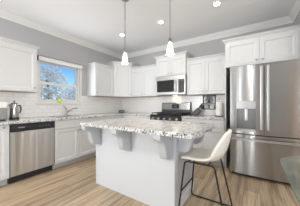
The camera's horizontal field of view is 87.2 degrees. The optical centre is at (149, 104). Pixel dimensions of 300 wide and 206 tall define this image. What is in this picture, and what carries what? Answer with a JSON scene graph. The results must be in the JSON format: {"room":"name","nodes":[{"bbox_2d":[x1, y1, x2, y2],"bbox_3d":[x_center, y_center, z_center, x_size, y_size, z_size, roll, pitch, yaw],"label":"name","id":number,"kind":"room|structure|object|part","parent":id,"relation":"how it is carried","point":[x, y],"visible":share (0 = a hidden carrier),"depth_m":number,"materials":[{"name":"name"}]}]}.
{"room":"kitchen","nodes":[
{"label":"kitchen","id":0,"kind":"room"},
{"bbox_2d":[0,17,121,117],"bbox_3d":[-2.841,-0.203,2.233,0.150,2.715,7.150,0,0,33],"label":"wall","id":1,"kind":"structure","parent":0,"point":[51,46],"depth_m":3.38,"materials":[{"name":"grey paint"}]},
{"bbox_2d":[0,37,39,92],"bbox_3d":[-2.276,-0.618,2.623,0.366,0.800,0.651,0,0,33],"label":"upper cabinet","id":2,"kind":"object","parent":1,"relation":"attached to","point":[18,60],"visible":1,"depth_m":2.56,"materials":[{"name":"white wood"}]},
{"bbox_3d":[-2.275,-0.985,2.623,0.365,0.067,0.651,0,0,33],"label":"crown moulding","id":3,"kind":"part","parent":2,"relation":"part of","materials":[{"name":"white wood"}]},
{"bbox_2d":[35,60,81,104],"bbox_3d":[-1.988,-0.475,3.481,0.150,0.950,0.993,0,0,33],"label":"window","id":4,"kind":"structure","parent":1,"relation":"in","point":[78,72],"depth_m":3.50,"materials":[{"name":"white paint"}]},
{"bbox_3d":[-2.036,-0.664,3.513,0.025,0.420,0.811,0,0,33],"label":"sash","id":5,"kind":"part","parent":4,"relation":"part of","materials":[{"name":"white paint"}]},
{"bbox_3d":[-1.961,-0.024,3.463,0.085,0.024,0.993,0,0,33],"label":"sill","id":6,"kind":"part","parent":4,"relation":"part of","materials":[{"name":"white paint"}]},
{"bbox_3d":[-2.015,-0.265,3.499,0.035,0.377,0.811,0,0,33],"label":"sash","id":7,"kind":"part","parent":4,"relation":"part of","materials":[{"name":"white paint"}]},
{"bbox_2d":[37,55,82,68],"bbox_3d":[-1.905,-0.908,3.427,0.064,0.091,0.943,0,0,33],"label":"roller blind","id":8,"kind":"object","parent":4,"relation":"attached to","point":[39,57],"visible":0.91,"depth_m":3.33,"materials":[{"name":"white fabric"}]},
{"bbox_2d":[0,92,121,118],"bbox_3d":[-1.885,0.012,3.549,0.008,0.456,3.600,0,0,33],"label":"backsplash","id":9,"kind":"structure","parent":1,"relation":"attached to","point":[90,104],"depth_m":3.37,"materials":[{"name":"tile"}]},
{"bbox_2d":[0,9,121,58],"bbox_3d":[-2.782,-1.508,2.104,0.090,0.105,7.000,0,0,33],"label":"trim","id":10,"kind":"structure","parent":1,"relation":"attached to","point":[4,14],"depth_m":3.25,"materials":[{"name":"white paint"}]},
{"bbox_2d":[85,62,114,96],"bbox_3d":[-1.292,-0.618,4.126,0.366,0.800,0.647,0,0,33],"label":"upper cabinet","id":11,"kind":"object","parent":1,"relation":"attached to","point":[100,77],"visible":1,"depth_m":3.96,"materials":[{"name":"white wood"}]},
{"bbox_3d":[-1.292,-0.985,4.126,0.365,0.067,0.647,0,0,33],"label":"crown moulding","id":12,"kind":"part","parent":11,"relation":"part of","materials":[{"name":"white wood"}]},
{"bbox_3d":[-1.163,-0.587,4.067,0.020,0.725,0.603,0,0,33],"label":"door","id":13,"kind":"part","parent":11,"relation":"part of","materials":[{"name":"white wood"}]},
{"bbox_2d":[0,0,294,54],"bbox_3d":[0.109,-1.610,0.212,7.300,0.100,7.300,0,0,33],"label":"ceiling","id":14,"kind":"structure","parent":0,"point":[100,23],"depth_m":2.79,"materials":[{"name":"white paint"}]},
{"bbox_2d":[122,0,128,63],"bbox_3d":[-0.368,-1.085,2.317,0.120,0.949,0.120,0,0,33],"label":"pendant light","id":15,"kind":"object","parent":14,"relation":"hanging from","point":[124,58],"visible":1,"depth_m":2.31,"materials":[{"name":"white glass"}]},
{"bbox_3d":[-0.368,-0.685,2.317,0.092,0.150,0.092,0,0,33],"label":"lamp shade","id":16,"kind":"part","parent":15,"relation":"part of","materials":[{"name":"white glass"}]},
{"bbox_3d":[-0.368,-1.389,2.317,0.018,0.317,0.018,0,0,-12],"label":"chain","id":17,"kind":"part","parent":15,"relation":"part of","materials":[{"name":"silver metal"}]},
{"bbox_2d":[166,0,173,55],"bbox_3d":[0.244,-1.085,1.917,0.120,0.949,0.120,0,0,33],"label":"pendant light","id":18,"kind":"object","parent":14,"relation":"hanging from","point":[169,51],"visible":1,"depth_m":1.89,"materials":[{"name":"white glass"}]},
{"bbox_3d":[0.244,-0.685,1.917,0.092,0.150,0.092,0,0,33],"label":"lamp shade","id":19,"kind":"part","parent":18,"relation":"part of","materials":[{"name":"white glass"}]},
{"bbox_2d":[212,1,221,6],"bbox_3d":[1.031,-1.555,2.429,0.140,0.008,0.140,0,0,33],"label":"recessed light","id":20,"kind":"object","parent":14,"relation":"in","point":[216,3],"visible":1,"depth_m":2.42,"materials":[{"name":"white paint"}]},
{"bbox_2d":[0,156,299,205],"bbox_3d":[0.109,1.205,0.212,7.300,0.100,7.300,0,0,33],"label":"floor","id":21,"kind":"structure","parent":0,"point":[73,184],"depth_m":2.12,"materials":[{"name":"brown wood"}]},
{"bbox_2d":[0,125,8,185],"bbox_3d":[-2.374,0.718,2.210,0.652,0.874,0.461,0,0,33],"label":"base cabinet","id":22,"kind":"object","parent":21,"relation":"on","point":[4,129],"visible":0.96,"depth_m":2.19,"materials":[{"name":"white wood"}]},
{"bbox_2d":[7,121,54,183],"bbox_3d":[-2.065,0.720,2.650,0.592,0.865,0.597,0,0,33],"label":"dishwasher","id":23,"kind":"object","parent":21,"relation":"on","point":[31,145],"visible":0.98,"depth_m":2.46,"materials":[{"name":"silver metal"}]},
{"bbox_3d":[-1.913,1.097,2.551,0.055,0.109,0.597,0,0,33],"label":"kick plate","id":24,"kind":"part","parent":23,"relation":"part of","materials":[{"name":"black"}]},
{"bbox_3d":[-1.835,0.343,2.500,0.039,0.108,0.597,0,0,33],"label":"control panel","id":25,"kind":"part","parent":23,"relation":"part of","materials":[{"name":"black plastic"}]},
{"bbox_2d":[52,117,97,168],"bbox_3d":[-1.662,0.718,3.298,0.652,0.874,0.912,0,0,33],"label":"base cabinet","id":26,"kind":"object","parent":21,"relation":"on","point":[72,144],"visible":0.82,"depth_m":3.02,"materials":[{"name":"white wood"}]},
{"bbox_3d":[-1.546,0.743,2.949,0.020,0.596,0.453,0,0,33],"label":"door","id":27,"kind":"part","parent":26,"relation":"part of","materials":[{"name":"white wood"}]},
{"bbox_3d":[-1.421,0.361,3.140,0.020,0.145,0.911,0,0,33],"label":"drawer","id":28,"kind":"part","parent":26,"relation":"part of","materials":[{"name":"white wood"}]},
{"bbox_3d":[-1.296,0.743,3.332,0.020,0.596,0.453,0,0,33],"label":"door","id":29,"kind":"part","parent":26,"relation":"part of","materials":[{"name":"white wood"}]},
{"bbox_2d":[95,115,122,155],"bbox_3d":[-1.192,0.718,4.016,0.652,0.874,0.795,0,0,33],"label":"base cabinet","id":30,"kind":"object","parent":21,"relation":"on","point":[119,116],"visible":0.05,"depth_m":3.80,"materials":[{"name":"white wood"}]},
{"bbox_3d":[-0.951,0.361,3.858,0.020,0.145,0.794,0,0,33],"label":"drawer","id":31,"kind":"part","parent":30,"relation":"part of","materials":[{"name":"white wood"}]},
{"bbox_2d":[122,115,149,118],"bbox_3d":[-0.449,0.718,4.369,1.506,0.874,0.652,0,0,33],"label":"base cabinet","id":32,"kind":"object","parent":21,"relation":"on","point":[124,116],"visible":0.03,"depth_m":3.92,"materials":[{"name":"white wood"}]},
{"bbox_2d":[0,112,156,124],"bbox_3d":[-1.218,0.261,3.195,1.510,0.038,3.459,0,0,33],"label":"countertop","id":33,"kind":"structure","parent":32,"relation":"on","point":[47,118],"depth_m":3.09,"materials":[{"name":"white stone"}]},
{"bbox_2d":[0,102,6,120],"bbox_3d":[-2.327,0.097,2.333,0.244,0.286,0.274,0,0,33],"label":"toaster","id":34,"kind":"object","parent":33,"relation":"on","point":[3,105],"visible":1,"depth_m":2.34,"materials":[{"name":"grey metal"}]},
{"bbox_2d":[7,101,21,119],"bbox_3d":[-2.186,0.087,2.535,0.138,0.306,0.138,0,0,-2],"label":"kettle","id":35,"kind":"object","parent":33,"relation":"on","point":[14,112],"visible":0.99,"depth_m":2.50,"materials":[{"name":"silver metal"}]},
{"bbox_2d":[64,106,77,115],"bbox_3d":[-1.770,0.130,3.505,0.294,0.221,0.081,0,0,-27],"label":"kitchen faucet","id":36,"kind":"object","parent":33,"relation":"on","point":[66,111],"visible":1,"depth_m":3.47,"materials":[{"name":"silver metal"}]},
{"bbox_2d":[81,126,211,205],"bbox_3d":[-0.062,0.718,2.058,1.504,0.875,0.882,0,0,33],"label":"kitchen island","id":37,"kind":"object","parent":21,"relation":"on","point":[147,169],"visible":0.68,"depth_m":1.86,"materials":[{"name":"white wood"}]},
{"bbox_3d":[-0.776,0.718,2.303,0.041,0.874,0.005,0,0,33],"label":"corner trim","id":38,"kind":"part","parent":37,"relation":"part of","materials":[{"name":"white wood"}]},
{"bbox_2d":[80,118,213,138],"bbox_3d":[-0.059,0.261,2.075,1.545,0.038,0.917,0,0,33],"label":"island countertop","id":39,"kind":"structure","parent":37,"relation":"on","point":[179,129],"depth_m":1.75,"materials":[{"name":"stone"}]},
{"bbox_3d":[0.247,0.718,1.663,0.051,0.874,0.056,0,0,33],"label":"corner trim","id":40,"kind":"part","parent":37,"relation":"part of","materials":[{"name":"white wood"}]},
{"bbox_3d":[0.424,1.105,1.887,0.012,0.100,0.636,0,0,33],"label":"baseboard","id":41,"kind":"part","parent":37,"relation":"part of","materials":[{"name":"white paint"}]},
{"bbox_2d":[150,102,190,120],"bbox_3d":[0.480,0.550,3.709,0.768,1.209,0.723,0,0,33],"label":"gas range","id":42,"kind":"object","parent":21,"relation":"on","point":[170,111],"visible":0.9,"depth_m":3.75,"materials":[{"name":"silver metal"}]},
{"bbox_2d":[150,113,190,116],"bbox_3d":[0.499,0.240,3.738,0.760,0.030,0.655,0,0,33],"label":"cooktop","id":43,"kind":"object","parent":42,"relation":"in","point":[158,114],"depth_m":3.50,"materials":[{"name":"black metal"}]},
{"bbox_2d":[182,118,224,166],"bbox_3d":[1.167,0.718,3.311,0.816,0.874,0.652,0,0,33],"label":"base cabinet","id":44,"kind":"object","parent":21,"relation":"on","point":[210,140],"visible":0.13,"depth_m":2.97,"materials":[{"name":"white wood"}]},
{"bbox_3d":[0.838,0.361,3.182,0.406,0.145,0.020,0,0,33],"label":"drawer","id":45,"kind":"part","parent":44,"relation":"part of","materials":[{"name":"white wood"}]},
{"bbox_3d":[0.838,0.743,3.182,0.405,0.596,0.020,0,0,33],"label":"door","id":46,"kind":"part","parent":44,"relation":"part of","materials":[{"name":"white wood"}]},
{"bbox_2d":[181,115,224,119],"bbox_3d":[1.170,0.261,3.313,0.820,0.038,0.646,0,0,33],"label":"countertop","id":47,"kind":"structure","parent":44,"relation":"on","point":[211,117],"depth_m":3.16,"materials":[{"name":"white stone"}]},
{"bbox_2d":[191,108,201,114],"bbox_3d":[1.039,0.152,3.547,0.232,0.177,0.110,0,0,33],"label":"knife block","id":48,"kind":"object","parent":47,"relation":"on","point":[197,111],"visible":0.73,"depth_m":3.49,"materials":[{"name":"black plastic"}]},
{"bbox_3d":[1.440,0.058,3.285,0.154,0.365,0.154,0,0,33],"label":"paper towel holder","id":49,"kind":"object","parent":47,"relation":"on","visible":0},
{"bbox_2d":[216,102,221,115],"bbox_3d":[1.440,0.087,3.285,0.126,0.280,0.126,0,0,33],"label":"paper towel roll","id":50,"kind":"object","parent":49,"relation":"on","point":[218,104],"visible":1,"depth_m":3.23,"materials":[{"name":"white paper"}]},
{"bbox_3d":[1.180,0.361,2.958,0.406,0.145,0.020,0,0,33],"label":"drawer","id":51,"kind":"part","parent":44,"relation":"part of","materials":[{"name":"white wood"}]},
{"bbox_3d":[1.180,0.743,2.958,0.405,0.596,0.020,0,0,33],"label":"door","id":52,"kind":"part","parent":44,"relation":"part of","materials":[{"name":"white wood"}]},
{"bbox_2d":[178,129,232,205],"bbox_3d":[0.611,0.708,1.706,0.485,0.894,0.448,0,0,33],"label":"bar stool","id":53,"kind":"object","parent":21,"relation":"on","point":[195,154],"visible":1,"depth_m":1.62,"materials":[{"name":"white plastic"}]},
{"bbox_3d":[0.503,0.870,1.550,0.475,0.568,0.068,0,0,33],"label":"leg frame","id":54,"kind":"part","parent":53,"relation":"part of","materials":[{"name":"black metal"}]},
{"bbox_3d":[0.711,0.870,1.867,0.475,0.568,0.068,0,0,33],"label":"leg frame","id":55,"kind":"part","parent":53,"relation":"part of","materials":[{"name":"black metal"}]},
{"bbox_2d":[225,68,229,168],"bbox_3d":[1.530,0.248,3.096,0.019,1.813,0.615,0,0,33],"label":"panel","id":56,"kind":"object","parent":21,"relation":"on","point":[227,74],"visible":0.8,"depth_m":2.99,"materials":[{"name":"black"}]},
{"bbox_2d":[230,59,299,184],"bbox_3d":[1.906,0.268,2.668,0.907,1.775,0.862,0,0,33],"label":"refrigerator","id":57,"kind":"object","parent":21,"relation":"on","point":[264,98],"visible":0.97,"depth_m":2.34,"materials":[{"name":"silver metal"}]},
{"bbox_3d":[1.532,0.004,2.513,0.256,0.123,0.071,0,0,33],"label":"dispenser panel","id":58,"kind":"part","parent":57,"relation":"part of","materials":[{"name":"grey metal"}]},
{"bbox_3d":[1.542,-0.079,2.519,0.460,1.083,0.086,0,0,33],"label":"door","id":59,"kind":"part","parent":57,"relation":"part of","materials":[{"name":"silver metal"}]},
{"bbox_3d":[1.665,-0.100,2.355,0.028,0.960,0.062,0,0,33],"label":"handle","id":60,"kind":"part","parent":57,"relation":"part of","materials":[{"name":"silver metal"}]},
{"bbox_3d":[1.729,0.792,2.397,0.907,0.626,0.086,0,0,33],"label":"freezer drawer","id":61,"kind":"part","parent":57,"relation":"part of","materials":[{"name":"silver metal"}]},
{"bbox_3d":[1.732,-0.100,2.311,0.028,0.960,0.062,0,0,33],"label":"handle","id":62,"kind":"part","parent":57,"relation":"part of","materials":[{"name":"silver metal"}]},
{"bbox_3d":[1.924,-0.079,2.269,0.441,1.083,0.086,0,0,33],"label":"door","id":63,"kind":"part","parent":57,"relation":"part of","materials":[{"name":"silver metal"}]},
{"bbox_2d":[280,156,299,204],"bbox_3d":[1.106,0.780,0.306,1.195,0.750,1.750,0,0,33],"label":"glass dining table","id":64,"kind":"object","parent":21,"relation":"on","point":[290,165],"visible":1,"depth_m":0.95,"materials":[{"name":"clear glass"}]},
{"bbox_2d":[128,23,293,112],"bbox_3d":[0.869,-0.203,3.988,4.135,2.715,0.150,0,0,33],"label":"wall","id":65,"kind":"structure","parent":0,"point":[216,46],"depth_m":3.69,"materials":[{"name":"grey paint"}]},
{"bbox_2d":[104,61,139,97],"bbox_3d":[-0.798,-0.697,4.559,0.717,0.957,0.717,0,0,33],"label":"upper cabinet","id":66,"kind":"object","parent":65,"relation":"attached to","point":[122,72],"visible":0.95,"depth_m":4.37,"materials":[{"name":"white wood"}]},
{"bbox_3d":[-0.798,-1.141,4.559,0.717,0.067,0.717,0,0,33],"label":"crown moulding","id":67,"kind":"part","parent":66,"relation":"part of","materials":[{"name":"white wood"}]},
{"bbox_3d":[-0.758,-0.665,4.366,0.473,0.882,0.020,0,0,-12],"label":"door","id":68,"kind":"part","parent":66,"relation":"part of","materials":[{"name":"white wood"}]},
{"bbox_2d":[130,64,162,96],"bbox_3d":[-0.091,-0.618,4.306,0.843,0.800,0.366,0,0,33],"label":"upper cabinet","id":69,"kind":"object","parent":65,"relation":"attached to","point":[143,78],"visible":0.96,"depth_m":4.18,"materials":[{"name":"white wood"}]},
{"bbox_3d":[-0.344,-0.587,4.305,0.418,0.725,0.020,0,0,33],"label":"door","id":70,"kind":"part","parent":69,"relation":"part of","materials":[{"name":"white wood"}]},
{"bbox_3d":[-0.091,-0.985,4.306,0.843,0.067,0.365,0,0,33],"label":"crown moulding","id":71,"kind":"part","parent":69,"relation":"part of","materials":[{"name":"white wood"}]},
{"bbox_3d":[0.009,-0.587,4.073,0.418,0.725,0.020,0,0,33],"label":"door","id":72,"kind":"part","parent":69,"relation":"part of","materials":[{"name":"white wood"}]},
{"bbox_2d":[122,95,224,115],"bbox_3d":[0.395,0.005,4.203,3.090,0.472,0.008,0,0,33],"label":"backsplash","id":73,"kind":"structure","parent":65,"relation":"attached to","point":[137,104],"depth_m":4.27,"materials":[{"name":"tile"}]},
{"bbox_2d":[154,51,192,76],"bbox_3d":[0.567,-0.927,3.841,0.844,0.495,0.422,0,0,33],"label":"upper cabinet","id":74,"kind":"object","parent":65,"relation":"attached to","point":[176,64],"visible":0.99,"depth_m":3.66,"materials":[{"name":"white wood"}]},
{"bbox_3d":[0.315,-0.896,3.805,0.377,0.420,0.020,0,0,33],"label":"door","id":75,"kind":"part","parent":74,"relation":"part of","materials":[{"name":"white wood"}]},
{"bbox_2d":[156,74,186,95],"bbox_3d":[0.556,-0.453,3.825,0.756,0.444,0.464,0,0,33],"label":"microwave","id":76,"kind":"object","parent":74,"relation":"attached to","point":[173,85],"visible":0.96,"depth_m":3.66,"materials":[{"name":"silver plastic"}]},
{"bbox_3d":[0.394,-0.419,3.744,0.575,0.364,0.024,0,0,33],"label":"door","id":77,"kind":"part","parent":76,"relation":"part of","materials":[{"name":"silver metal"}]},
{"bbox_3d":[0.471,-0.639,3.695,0.756,0.072,0.022,0,0,33],"label":"vent trim","id":78,"kind":"part","parent":76,"relation":"part of","materials":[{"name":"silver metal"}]},
{"bbox_3d":[0.712,-0.419,3.536,0.179,0.364,0.024,0,0,33],"label":"control panel","id":79,"kind":"part","parent":76,"relation":"part of","materials":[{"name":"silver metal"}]},
{"bbox_3d":[0.567,-1.141,3.841,0.844,0.067,0.422,0,0,33],"label":"crown moulding","id":80,"kind":"part","parent":74,"relation":"part of","materials":[{"name":"white wood"}]},
{"bbox_3d":[0.634,-0.896,3.596,0.377,0.420,0.020,0,0,33],"label":"door","id":81,"kind":"part","parent":74,"relation":"part of","materials":[{"name":"white wood"}]},
{"bbox_2d":[186,53,224,95],"bbox_3d":[1.237,-0.618,3.436,0.800,0.800,0.366,0,0,33],"label":"upper cabinet","id":82,"kind":"object","parent":65,"relation":"attached to","point":[205,74],"visible":0.94,"depth_m":3.29,"materials":[{"name":"white wood"}]},
{"bbox_3d":[0.993,-0.587,3.429,0.397,0.725,0.020,0,0,33],"label":"door","id":83,"kind":"part","parent":82,"relation":"part of","materials":[{"name":"white wood"}]},
{"bbox_3d":[1.237,-0.985,3.436,0.800,0.067,0.365,0,0,33],"label":"crown moulding","id":84,"kind":"part","parent":82,"relation":"part of","materials":[{"name":"white wood"}]},
{"bbox_3d":[1.329,-0.587,3.210,0.397,0.725,0.020,0,0,33],"label":"door","id":85,"kind":"part","parent":82,"relation":"part of","materials":[{"name":"white wood"}]},
{"bbox_2d":[122,16,292,57],"bbox_3d":[0.803,-1.508,3.887,4.135,0.105,0.090,0,0,33],"label":"trim","id":86,"kind":"structure","parent":65,"relation":"attached to","point":[283,20],"depth_m":3.39,"materials":[{"name":"white paint"}]},
{"bbox_2d":[203,95,215,109],"bbox_3d":[1.340,-0.049,3.568,0.280,0.318,0.019,0,0,33],"label":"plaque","id":87,"kind":"object","parent":65,"relation":"attached to","point":[209,102],"visible":1,"depth_m":3.56,"materials":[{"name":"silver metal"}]},
{"bbox_2d":[222,25,299,72],"bbox_3d":[1.920,-0.905,2.809,1.068,0.490,0.668,0,0,33],"label":"upper cabinet","id":88,"kind":"object","parent":65,"relation":"attached to","point":[282,44],"visible":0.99,"depth_m":2.52,"materials":[{"name":"white wood"}]},
{"bbox_3d":[1.571,-0.874,2.690,0.491,0.415,0.020,0,0,33],"label":"door","id":89,"kind":"part","parent":88,"relation":"part of","materials":[{"name":"white wood"}]},
{"bbox_3d":[1.920,-1.117,2.809,1.068,0.067,0.667,0,0,33],"label":"crown moulding","id":90,"kind":"part","parent":88,"relation":"part of","materials":[{"name":"white wood"}]},
{"bbox_3d":[1.977,-0.874,2.424,0.473,0.415,0.020,0,0,33],"label":"door","id":91,"kind":"part","parent":88,"relation":"part of","materials":[{"name":"white wood"}]},
{"bbox_2d":[294,12,299,25],"bbox_3d":[3.537,-0.203,1.673,2.865,2.715,1.100,0,0,33],"label":"wall","id":92,"kind":"structure","parent":0,"point":[297,21],"depth_m":2.58,"materials":[{"name":"grey paint"}]},
{"bbox_2d":[289,0,299,22],"bbox_3d":[3.433,-1.508,1.597,2.955,0.105,1.040,0,0,33],"label":"trim","id":93,"kind":"structure","parent":92,"relation":"attached to","point":[295,9],"depth_m":2.53,"materials":[{"name":"white paint"}]},
{"label":"outside","id":94,"kind":"structure","parent":0,"visible":0},
{"bbox_3d":[-17.702,1.955,16.056,39.840,0.200,60.000,0,0,33],"label":"ground","id":95,"kind":"structure","parent":94,"visible":0},
{"bbox_2d":[40,69,47,98],"bbox_3d":[-7.465,-0.501,8.742,2.866,4.719,2.850,0,0,33],"label":"frosted tree","id":96,"kind":"object","parent":95,"relation":"on","point":[41,74],"visible":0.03,"depth_m":9.36,"materials":[{"name":"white plant"}]},
{"bbox_2d":[40,64,67,99],"bbox_3d":[-7.789,-0.634,11.934,2.844,4.986,2.780,0,0,28],"label":"frosted tree","id":97,"kind":"object","parent":95,"relation":"on","point":[54,75],"visible":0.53,"depth_m":11.81,"materials":[{"name":"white plant"}]},
{"bbox_2d":[63,83,74,99],"bbox_3d":[-7.452,-0.153,16.040,2.456,4.026,2.356,0,0,33],"label":"frosted tree","id":98,"kind":"object","parent":95,"relation":"on","point":[70,91],"visible":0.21,"depth_m":15.42,"materials":[{"name":"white plant"}]}
]}

